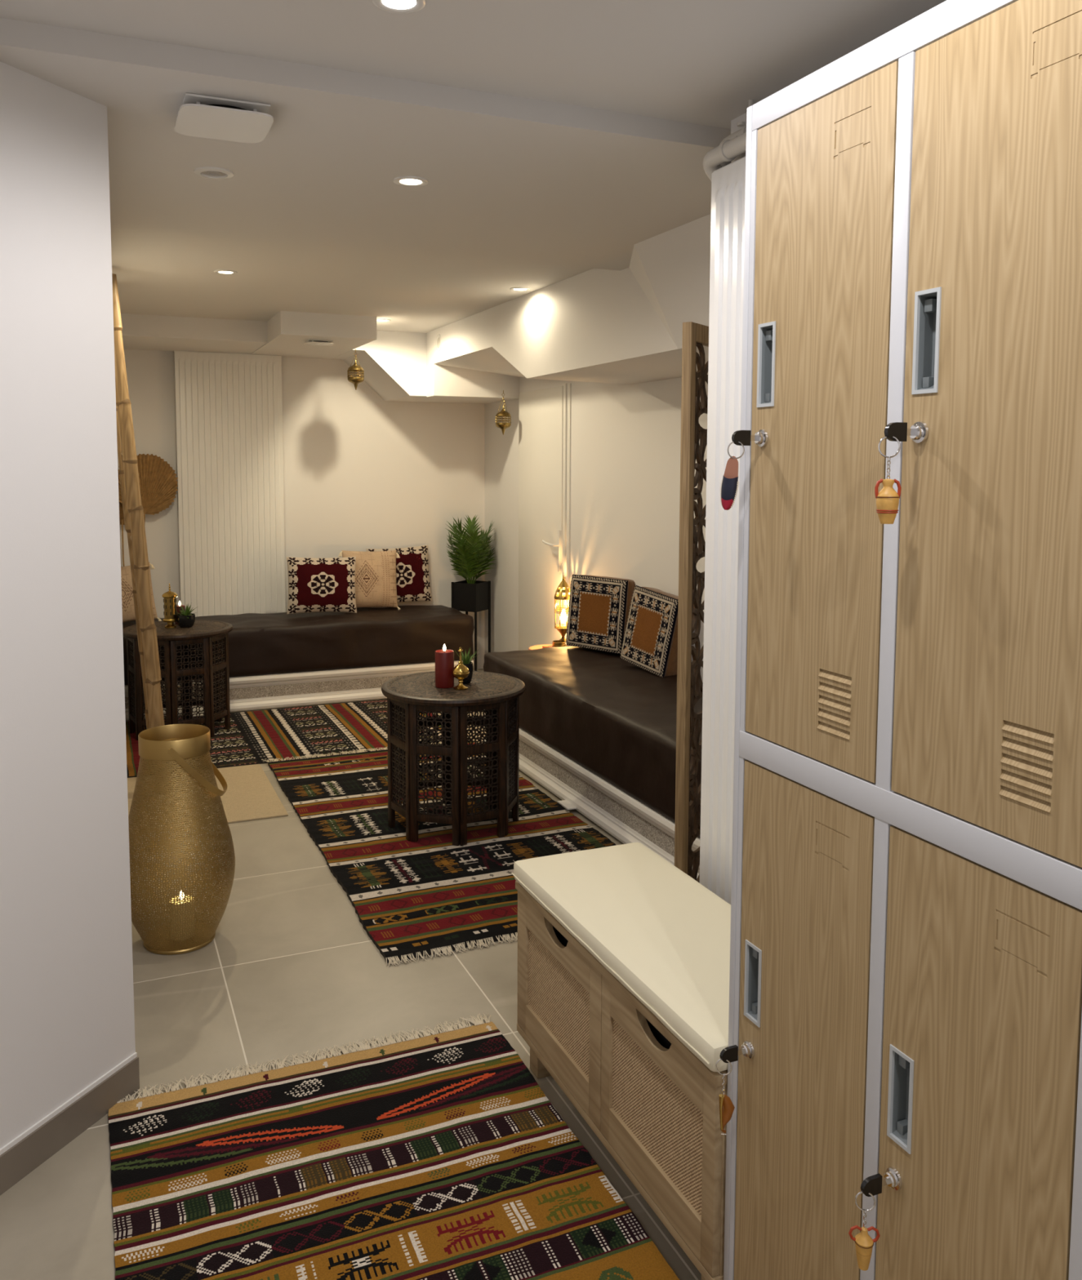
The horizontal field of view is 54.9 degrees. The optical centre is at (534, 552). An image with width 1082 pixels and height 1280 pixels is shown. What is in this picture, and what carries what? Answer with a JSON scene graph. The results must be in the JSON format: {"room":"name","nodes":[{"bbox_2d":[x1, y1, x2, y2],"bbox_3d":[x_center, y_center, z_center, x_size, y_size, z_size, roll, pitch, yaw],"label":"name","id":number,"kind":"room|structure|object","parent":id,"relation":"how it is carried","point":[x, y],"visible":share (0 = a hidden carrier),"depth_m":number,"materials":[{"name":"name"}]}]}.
{"room":"changing room","nodes":[
{"label":"changing room","id":0,"kind":"room"},
{"bbox_2d":[0,61,135,1148],"bbox_3d":[-1.161,0.158,1.597,1.005,2.100,1.026,-2,5,-23],"label":"wall","id":1,"kind":"structure","parent":0,"point":[67,1020],"depth_m":2.00,"materials":[{"name":"white paint"}]},
{"bbox_2d":[0,1052,137,1155],"bbox_3d":[-1.098,1.131,1.647,0.004,0.009,1.290,2,5,22],"label":"trim","id":2,"kind":"structure","parent":1,"relation":"attached to","point":[36,1126],"depth_m":2.06,"materials":[{"name":"white"}]},
{"bbox_2d":[0,1056,139,1195],"bbox_3d":[-1.096,1.171,1.649,0.009,0.072,1.290,2,5,22],"label":"baseboard","id":3,"kind":"structure","parent":1,"relation":"attached to","point":[23,1157],"depth_m":2.06,"materials":[{"name":"tile"}]},
{"bbox_2d":[117,349,484,669],"bbox_3d":[-1.382,-0.249,6.425,2.500,2.100,0.100,-2,5,-23],"label":"wall","id":4,"kind":"structure","parent":0,"point":[362,470],"depth_m":6.45,"materials":[{"name":"white paint"}]},
{"bbox_2d":[120,313,267,353],"bbox_3d":[-1.938,-1.187,5.681,0.840,0.110,0.680,-2,5,-23],"label":"trim","id":5,"kind":"structure","parent":4,"relation":"attached to","point":[139,331],"depth_m":5.45,"materials":[{"name":"white paint"}]},
{"bbox_2d":[173,350,285,617],"bbox_3d":[-1.789,-0.265,6.153,0.608,1.807,0.062,-2,5,-23],"label":"panel radiator","id":6,"kind":"object","parent":4,"relation":"attached to","point":[228,406],"visible":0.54,"depth_m":6.11,"materials":[{"name":"white metal"}]},
{"bbox_2d":[173,350,250,354],"bbox_3d":[-1.785,-1.160,6.076,0.608,0.010,0.039,-2,5,-23],"label":"grille","id":7,"kind":"object","parent":6,"relation":"attached to","point":[175,352],"depth_m":5.99,"materials":[{"name":"white metal"}]},
{"bbox_2d":[250,311,377,359],"bbox_3d":[-1.247,-1.188,5.748,0.485,0.114,1.100,-2,5,-23],"label":"trim","id":8,"kind":"structure","parent":4,"relation":"attached to","point":[287,331],"depth_m":5.31,"materials":[{"name":"white paint"}]},
{"bbox_2d":[304,339,333,345],"bbox_3d":[-1.121,-1.095,5.428,0.140,0.016,0.120,-2,5,-23],"label":"air vent","id":9,"kind":"object","parent":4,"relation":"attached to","point":[313,342],"visible":1,"depth_m":5.40,"materials":[{"name":"white plastic"}]},
{"bbox_2d":[346,349,364,390],"bbox_3d":[-0.995,-1.018,5.799,0.092,0.226,0.092,-2,5,-23],"label":"hanging lantern","id":10,"kind":"object","parent":4,"relation":"hanging from","point":[355,367],"visible":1,"depth_m":5.78,"materials":[{"name":"gold metal"}]},
{"bbox_2d":[331,330,519,404],"bbox_3d":[-0.644,-1.101,6.232,0.997,0.365,0.700,-2,5,-23],"label":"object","id":11,"kind":"structure","parent":4,"relation":"attached to","point":[397,366],"depth_m":5.98,"materials":[{"name":"white paint"}]},
{"bbox_2d":[0,668,701,1279],"bbox_3d":[-0.292,1.147,2.755,3.450,0.060,7.900,-2,5,-23],"label":"floor","id":12,"kind":"structure","parent":0,"point":[290,966],"depth_m":2.59,"materials":[{"name":"beige tile"}]},
{"bbox_2d":[128,724,235,955],"bbox_3d":[-1.004,0.799,2.928,0.310,0.599,0.310,-2,5,-23],"label":"vase","id":13,"kind":"object","parent":12,"relation":"on","point":[166,744],"visible":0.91,"depth_m":2.83,"materials":[{"name":"gold metal"}]},
{"bbox_2d":[168,891,195,940],"bbox_3d":[-0.998,1.020,2.947,0.068,0.132,0.068,-2,5,-23],"label":"pillar candle","id":14,"kind":"object","parent":13,"relation":"on","point":[180,891],"visible":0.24,"depth_m":2.92,"materials":[{"name":"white wax"}]},
{"bbox_2d":[127,764,288,834],"bbox_3d":[-1.364,0.987,4.211,0.603,0.008,0.734,-2,5,-23],"label":"mat","id":15,"kind":"object","parent":12,"relation":"on","point":[249,795],"visible":0.43,"depth_m":4.21,"materials":[{"name":"beige fabric"}]},
{"bbox_2d":[111,273,169,794],"bbox_3d":[-1.635,-0.060,4.269,0.205,2.060,0.380,-2,5,-23],"label":"bamboo poles","id":16,"kind":"object","parent":15,"relation":"on","point":[133,514],"visible":0.8,"depth_m":4.12,"materials":[{"name":"wood"}]},
{"bbox_2d":[125,699,441,777],"bbox_3d":[-1.256,0.902,5.227,1.615,0.008,1.028,-2,5,-23],"label":"rug","id":17,"kind":"object","parent":12,"relation":"on","point":[252,737],"visible":0.6,"depth_m":5.18,"materials":[{"name":"fabric"}]},
{"bbox_2d":[122,619,232,740],"bbox_3d":[-1.784,0.633,5.226,0.530,0.525,0.530,4,6,35],"label":"table","id":18,"kind":"object","parent":17,"relation":"on","point":[213,635],"visible":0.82,"depth_m":5.07,"materials":[{"name":"brown wood"}]},
{"bbox_2d":[161,582,177,628],"bbox_3d":[-1.813,0.262,5.182,0.073,0.223,0.073,-2,5,-23],"label":"lantern tower","id":19,"kind":"object","parent":18,"relation":"on","point":[170,600],"visible":1,"depth_m":5.16,"materials":[{"name":"brown metal"}]},
{"bbox_2d":[174,600,185,624],"bbox_3d":[-1.806,0.304,5.303,0.052,0.119,0.052,-2,5,-23],"label":"pillar candle","id":20,"kind":"object","parent":18,"relation":"on","point":[178,607],"visible":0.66,"depth_m":5.28,"materials":[{"name":"red wax"}]},
{"bbox_2d":[175,603,197,627],"bbox_3d":[-1.748,0.311,5.207,0.106,0.122,0.143,1,5,13],"label":"potted succulent","id":21,"kind":"object","parent":18,"relation":"on","point":[185,619],"visible":1,"depth_m":5.18,"materials":[{"name":"black ceramic"}]},
{"bbox_2d":[176,613,195,627],"bbox_3d":[-1.742,0.341,5.208,0.088,0.062,0.088,-2,5,-23],"label":"pot","id":22,"kind":"object","parent":21,"relation":"on","point":[184,620],"depth_m":5.18,"materials":[{"name":"black ceramic"}]},
{"bbox_2d":[122,604,474,721],"bbox_3d":[-1.377,0.602,6.019,2.021,0.473,0.643,-2,5,-23],"label":"sofa","id":23,"kind":"object","parent":12,"relation":"on","point":[282,660],"visible":0.63,"depth_m":5.86,"materials":[{"name":"brown leather"}]},
{"bbox_2d":[119,502,124,566],"bbox_3d":[-2.325,-0.013,5.915,0.190,0.782,0.022,-3,6,-32],"label":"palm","id":24,"kind":"object","parent":23,"relation":"on","point":[121,509],"visible":0.17,"depth_m":5.90,"materials":[{"name":"brown wicker"}]},
{"bbox_2d":[120,561,161,622],"bbox_3d":[-2.235,0.228,5.775,0.319,0.342,0.130,-2,5,-19],"label":"throw cushion","id":25,"kind":"object","parent":23,"relation":"on","point":[127,602],"visible":0.32,"depth_m":5.72,"materials":[{"name":"fabric"}]},
{"bbox_2d":[117,453,177,522],"bbox_3d":[-2.203,-0.091,5.931,0.346,0.943,0.022,-2,5,-23],"label":"palm","id":26,"kind":"object","parent":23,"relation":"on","point":[157,479],"visible":0.59,"depth_m":5.93,"materials":[{"name":"brown wicker"}]},
{"bbox_2d":[122,604,474,684],"bbox_3d":[-1.380,0.504,6.029,2.013,0.281,0.606,-2,5,-23],"label":"seat cushion","id":27,"kind":"object","parent":23,"relation":"on","point":[282,645],"depth_m":5.89,"materials":[{"name":"black leather"}]},
{"bbox_2d":[286,556,356,613],"bbox_3d":[-1.250,0.191,6.124,0.410,0.338,0.136,-1,5,-16],"label":"throw cushion","id":28,"kind":"object","parent":23,"relation":"on","point":[315,584],"visible":1,"depth_m":6.08,"materials":[{"name":"fabric"}]},
{"bbox_2d":[337,550,399,609],"bbox_3d":[-0.997,0.177,6.357,0.386,0.391,0.150,-3,6,-30],"label":"throw cushion","id":29,"kind":"object","parent":23,"relation":"on","point":[375,571],"visible":0.77,"depth_m":6.31,"materials":[{"name":"fabric"}]},
{"bbox_2d":[365,545,432,602],"bbox_3d":[-0.849,0.143,6.556,0.418,0.368,0.119,-2,5,-20],"label":"throw cushion","id":30,"kind":"object","parent":23,"relation":"on","point":[412,577],"visible":0.56,"depth_m":6.55,"materials":[{"name":"fabric"}]},
{"bbox_2d":[107,1013,679,1279],"bbox_3d":[-0.236,1.199,1.727,0.881,0.010,1.450,-2,5,-23],"label":"rug","id":31,"kind":"object","parent":12,"relation":"on","point":[441,1156],"visible":0.98,"depth_m":1.97,"materials":[{"name":"fabric"}]},
{"bbox_2d":[262,739,616,967],"bbox_3d":[-0.360,1.008,3.943,1.007,0.018,2.112,-2,5,-23],"label":"rug","id":32,"kind":"object","parent":12,"relation":"on","point":[428,895],"visible":0.53,"depth_m":3.60,"materials":[{"name":"fabric"}]},
{"bbox_2d":[381,671,524,845],"bbox_3d":[-0.299,0.746,3.864,0.530,0.525,0.530,4,6,36],"label":"table","id":33,"kind":"object","parent":32,"relation":"on","point":[495,695],"visible":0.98,"depth_m":3.69,"materials":[{"name":"brown wood"}]},
{"bbox_2d":[435,644,453,688],"bbox_3d":[-0.327,0.410,3.790,0.069,0.157,0.069,-2,5,-23],"label":"pillar candle","id":34,"kind":"object","parent":33,"relation":"on","point":[444,659],"visible":0.99,"depth_m":3.76,"materials":[{"name":"red wax"}]},
{"bbox_2d":[452,647,469,689],"bbox_3d":[-0.266,0.416,3.757,0.063,0.151,0.063,-2,5,-23],"label":"incense burner","id":35,"kind":"object","parent":33,"relation":"on","point":[460,671],"visible":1,"depth_m":3.74,"materials":[{"name":"gold metal"}]},
{"bbox_2d":[454,648,478,683],"bbox_3d":[-0.246,0.417,3.852,0.078,0.134,0.089,-3,6,-35],"label":"potted succulent","id":36,"kind":"object","parent":33,"relation":"on","point":[466,661],"visible":0.71,"depth_m":3.84,"materials":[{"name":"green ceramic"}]},
{"bbox_2d":[462,661,472,683],"bbox_3d":[-0.254,0.446,3.857,0.054,0.075,0.054,-2,5,-23],"label":"pot","id":37,"kind":"object","parent":36,"relation":"on","point":[468,664],"depth_m":3.84,"materials":[{"name":"black ceramic"}]},
{"bbox_2d":[446,515,495,671],"bbox_3d":[-0.388,0.276,6.620,0.285,1.028,0.322,-2,5,-23],"label":"potted plant","id":38,"kind":"object","parent":12,"relation":"on","point":[469,595],"visible":1,"depth_m":6.56,"materials":[{"name":"green plant"}]},
{"bbox_2d":[528,644,552,649],"bbox_3d":[0.084,0.694,5.513,0.232,0.386,0.232,-2,5,-23],"label":"round stool","id":39,"kind":"object","parent":12,"relation":"on","point":[536,646],"visible":0.12,"depth_m":5.51,"materials":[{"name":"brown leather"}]},
{"bbox_2d":[551,640,565,647],"bbox_3d":[0.128,0.485,5.416,0.070,0.047,0.070,-2,5,-23],"label":"tealight holder","id":40,"kind":"object","parent":39,"relation":"on","point":[556,642],"visible":0.71,"depth_m":5.39,"materials":[{"name":"gold metal"}]},
{"bbox_2d":[554,575,569,646],"bbox_3d":[0.153,0.309,5.471,0.098,0.388,0.098,-2,5,-23],"label":"brass lantern","id":41,"kind":"object","parent":39,"relation":"on","point":[562,614],"visible":0.65,"depth_m":5.45,"materials":[{"name":"brown metal"}]},
{"bbox_2d":[483,646,702,879],"bbox_3d":[0.407,0.764,4.179,0.664,0.470,2.008,-2,5,-23],"label":"sofa","id":42,"kind":"object","parent":12,"relation":"on","point":[597,728],"visible":0.53,"depth_m":3.98,"materials":[{"name":"brown leather"}]},
{"bbox_2d":[565,573,635,653],"bbox_3d":[0.333,0.292,4.980,0.344,0.360,0.182,5,6,42],"label":"square cushion","id":43,"kind":"object","parent":42,"relation":"on","point":[598,610],"visible":0.98,"depth_m":4.91,"materials":[{"name":"fabric"}]},
{"bbox_2d":[620,585,694,677],"bbox_3d":[0.535,0.339,4.493,0.175,0.373,0.348,-3,6,-31],"label":"square cushion","id":44,"kind":"object","parent":42,"relation":"on","point":[650,641],"visible":0.96,"depth_m":4.42,"materials":[{"name":"fabric"}]},
{"bbox_2d":[515,880,727,1279],"bbox_3d":[0.258,0.967,2.016,0.313,0.427,0.805,-2,5,-23],"label":"storage bench","id":45,"kind":"object","parent":12,"relation":"on","point":[651,1103],"visible":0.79,"depth_m":1.84,"materials":[{"name":"brown wood"}]},
{"bbox_2d":[511,842,730,1071],"bbox_3d":[0.256,0.727,1.996,0.324,0.051,0.812,-2,5,-23],"label":"bench cushion","id":46,"kind":"object","parent":45,"relation":"on","point":[659,931],"visible":0.79,"depth_m":1.97,"materials":[{"name":"beige fabric"}]},
{"bbox_2d":[674,321,708,883],"bbox_3d":[0.489,0.261,2.829,0.026,1.700,0.420,3,6,33],"label":"screen","id":47,"kind":"object","parent":12,"relation":"on","point":[695,335],"visible":0.32,"depth_m":2.67,"materials":[{"name":"brown wood"}]},
{"bbox_2d":[723,0,1081,1279],"bbox_3d":[0.675,0.327,1.196,0.458,1.843,0.920,-2,5,-23],"label":"tall cabinet","id":48,"kind":"object","parent":12,"relation":"on","point":[905,975],"visible":0.99,"depth_m":1.19,"materials":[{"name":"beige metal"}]},
{"bbox_2d":[715,1044,743,1135],"bbox_3d":[0.284,0.780,1.510,0.044,0.131,0.017,-2,5,-23],"label":"key","id":49,"kind":"object","parent":48,"relation":"attached to","point":[729,1054],"visible":1,"depth_m":1.50,"materials":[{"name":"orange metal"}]},
{"bbox_2d":[720,430,756,510],"bbox_3d":[0.283,-0.113,1.434,0.051,0.110,0.018,0,5,-4],"label":"key","id":50,"kind":"object","parent":48,"relation":"attached to","point":[730,482],"visible":1,"depth_m":1.43,"materials":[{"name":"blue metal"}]},
{"bbox_2d":[848,1173,888,1271],"bbox_3d":[0.399,0.793,1.234,0.050,0.110,0.022,-2,5,-23],"label":"key","id":51,"kind":"object","parent":48,"relation":"attached to","point":[872,1185],"visible":1,"depth_m":1.23,"materials":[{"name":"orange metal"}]},
{"bbox_2d":[874,422,914,524],"bbox_3d":[0.403,-0.088,1.161,0.047,0.112,0.026,-2,5,-23],"label":"key","id":52,"kind":"object","parent":48,"relation":"attached to","point":[887,499],"visible":1,"depth_m":1.15,"materials":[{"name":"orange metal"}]},
{"bbox_2d":[0,17,730,270],"bbox_3d":[-0.566,-0.962,2.676,2.510,0.045,1.400,-2,5,-23],"label":"ceiling","id":53,"kind":"structure","parent":0,"point":[510,178],"depth_m":2.44,"materials":[{"name":"white paint"}]},
{"bbox_2d":[193,166,234,178],"bbox_3d":[-0.782,-0.926,2.543,0.094,0.006,0.094,-2,5,-23],"label":"ceiling speaker","id":54,"kind":"object","parent":53,"relation":"attached to","point":[211,172],"visible":1,"depth_m":2.54,"materials":[{"name":"white plastic"}]},
{"bbox_2d":[200,171,226,176],"bbox_3d":[-0.782,-0.926,2.543,0.062,0.003,0.062,-2,5,-23],"label":"grille","id":55,"kind":"object","parent":54,"relation":"attached to","point":[202,173],"depth_m":2.55,"materials":[{"name":"grey"}]},
{"bbox_2d":[174,93,273,142],"bbox_3d":[-0.630,-0.879,2.110,0.180,0.026,0.200,-2,5,-23],"label":"ceiling vent","id":56,"kind":"object","parent":53,"relation":"in","point":[202,116],"visible":1,"depth_m":2.08,"materials":[{"name":"white plastic"}]},
{"bbox_2d":[392,176,427,186],"bbox_3d":[-0.310,-0.931,2.614,0.088,0.006,0.088,-2,5,-23],"label":"recessed light","id":57,"kind":"object","parent":53,"relation":"in","point":[408,181],"visible":1,"depth_m":2.61,"materials":[{"name":"white ceramic"}]},
{"bbox_2d":[0,0,946,333],"bbox_3d":[-0.285,-1.015,2.574,3.450,0.080,7.900,-2,5,-23],"label":"ceiling","id":58,"kind":"structure","parent":0,"point":[700,62],"depth_m":1.94,"materials":[{"name":"white paint"}]},
{"bbox_2d":[213,269,236,275],"bbox_3d":[-1.216,-1.104,4.101,0.088,0.006,0.088,-2,5,-23],"label":"recessed light","id":59,"kind":"object","parent":58,"relation":"in","point":[218,271],"visible":1,"depth_m":4.09,"materials":[{"name":"white ceramic"}]},
{"bbox_2d":[376,318,390,321],"bbox_3d":[-0.798,-1.216,5.456,0.088,0.006,0.088,-2,5,-23],"label":"recessed light","id":60,"kind":"object","parent":58,"relation":"in","point":[379,319],"visible":0.89,"depth_m":5.46,"materials":[{"name":"white ceramic"}]},
{"bbox_2d":[372,0,426,13],"bbox_3d":[-0.221,-0.898,1.698,0.088,0.006,0.088,-2,5,-23],"label":"recessed light","id":61,"kind":"object","parent":58,"relation":"in","point":[391,6],"visible":1,"depth_m":1.71,"materials":[{"name":"white ceramic"}]},
{"bbox_2d":[509,287,529,291],"bbox_3d":[-0.061,-1.132,4.476,0.088,0.006,0.088,-2,5,-23],"label":"recessed light","id":62,"kind":"object","parent":58,"relation":"in","point":[515,289],"visible":1,"depth_m":4.47,"materials":[{"name":"white ceramic"}]},
{"bbox_2d":[718,99,753,167],"bbox_3d":[1.004,-0.701,0.802,0.095,0.240,3.192,-2,5,-23],"label":"pipe","id":63,"kind":"object","parent":58,"relation":"attached to","point":[727,161],"visible":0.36,"depth_m":2.15,"materials":[{"name":"white metal"}]},
{"bbox_2d":[484,373,707,682],"bbox_3d":[0.552,-0.107,4.810,0.115,2.100,4.400,-2,5,-23],"label":"wall","id":64,"kind":"structure","parent":0,"point":[625,439],"depth_m":5.11,"materials":[{"name":"white paint"}]},
{"bbox_2d":[435,333,441,351],"bbox_3d":[-0.532,-1.165,5.783,0.005,0.094,0.094,-2,5,-23],"label":"recessed light","id":65,"kind":"object","parent":64,"relation":"attached to","point":[438,342],"visible":1,"depth_m":5.78,"materials":[{"name":"white plastic"}]},
{"bbox_2d":[436,337,439,347],"bbox_3d":[-0.532,-1.165,5.783,0.003,0.060,0.060,-2,5,-23],"label":"grille","id":66,"kind":"object","parent":65,"relation":"attached to","point":[437,338],"depth_m":5.78,"materials":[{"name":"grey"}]},
{"bbox_2d":[495,390,511,435],"bbox_3d":[-0.180,-0.810,6.035,0.092,0.258,0.092,-2,5,-23],"label":"hanging lantern","id":67,"kind":"object","parent":64,"relation":"hanging from","point":[502,413],"visible":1,"depth_m":6.01,"materials":[{"name":"gold metal"}]},
{"bbox_2d":[518,382,571,650],"bbox_3d":[0.021,-0.031,5.833,0.067,1.775,0.710,-2,5,-23],"label":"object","id":68,"kind":"structure","parent":64,"relation":"in","point":[542,413],"depth_m":5.83,"materials":[{"name":"white"}]},
{"bbox_2d":[433,267,708,384],"bbox_3d":[0.400,-0.927,4.293,0.530,0.380,3.700,-2,5,-23],"label":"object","id":69,"kind":"structure","parent":64,"relation":"attached to","point":[593,325],"depth_m":4.27,"materials":[{"name":"white paint"}]},
{"bbox_2d":[730,112,746,163],"bbox_3d":[1.595,0.210,1.083,1.130,2.100,3.300,-2,5,-23],"label":"wall","id":70,"kind":"structure","parent":0,"point":[734,127],"depth_m":2.26,"materials":[{"name":"white paint"}]},
{"bbox_2d":[628,213,711,348],"bbox_3d":[0.535,-0.808,3.095,0.175,0.325,1.380,-2,5,-23],"label":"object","id":71,"kind":"structure","parent":70,"relation":"attached to","point":[672,268],"depth_m":3.25,"materials":[{"name":"white paint"}]},
{"bbox_2d":[699,156,745,904],"bbox_3d":[0.521,0.116,2.012,0.082,1.807,0.608,-2,5,-23],"label":"panel radiator","id":72,"kind":"object","parent":70,"relation":"attached to","point":[728,181],"visible":0.2,"depth_m":2.20,"materials":[{"name":"white metal"}]},
{"bbox_2d":[713,156,745,172],"bbox_3d":[0.521,-0.779,1.935,0.052,0.010,0.608,-2,5,-23],"label":"grille","id":73,"kind":"object","parent":72,"relation":"attached to","point":[739,164],"depth_m":2.12,"materials":[{"name":"white metal"}]},
{"bbox_2d":[702,132,746,181],"bbox_3d":[1.005,-0.625,0.798,0.081,0.210,3.172,-2,5,-23],"label":"pipe","id":74,"kind":"object","parent":70,"relation":"attached to","point":[736,146],"visible":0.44,"depth_m":2.13,"materials":[{"name":"white paint"}]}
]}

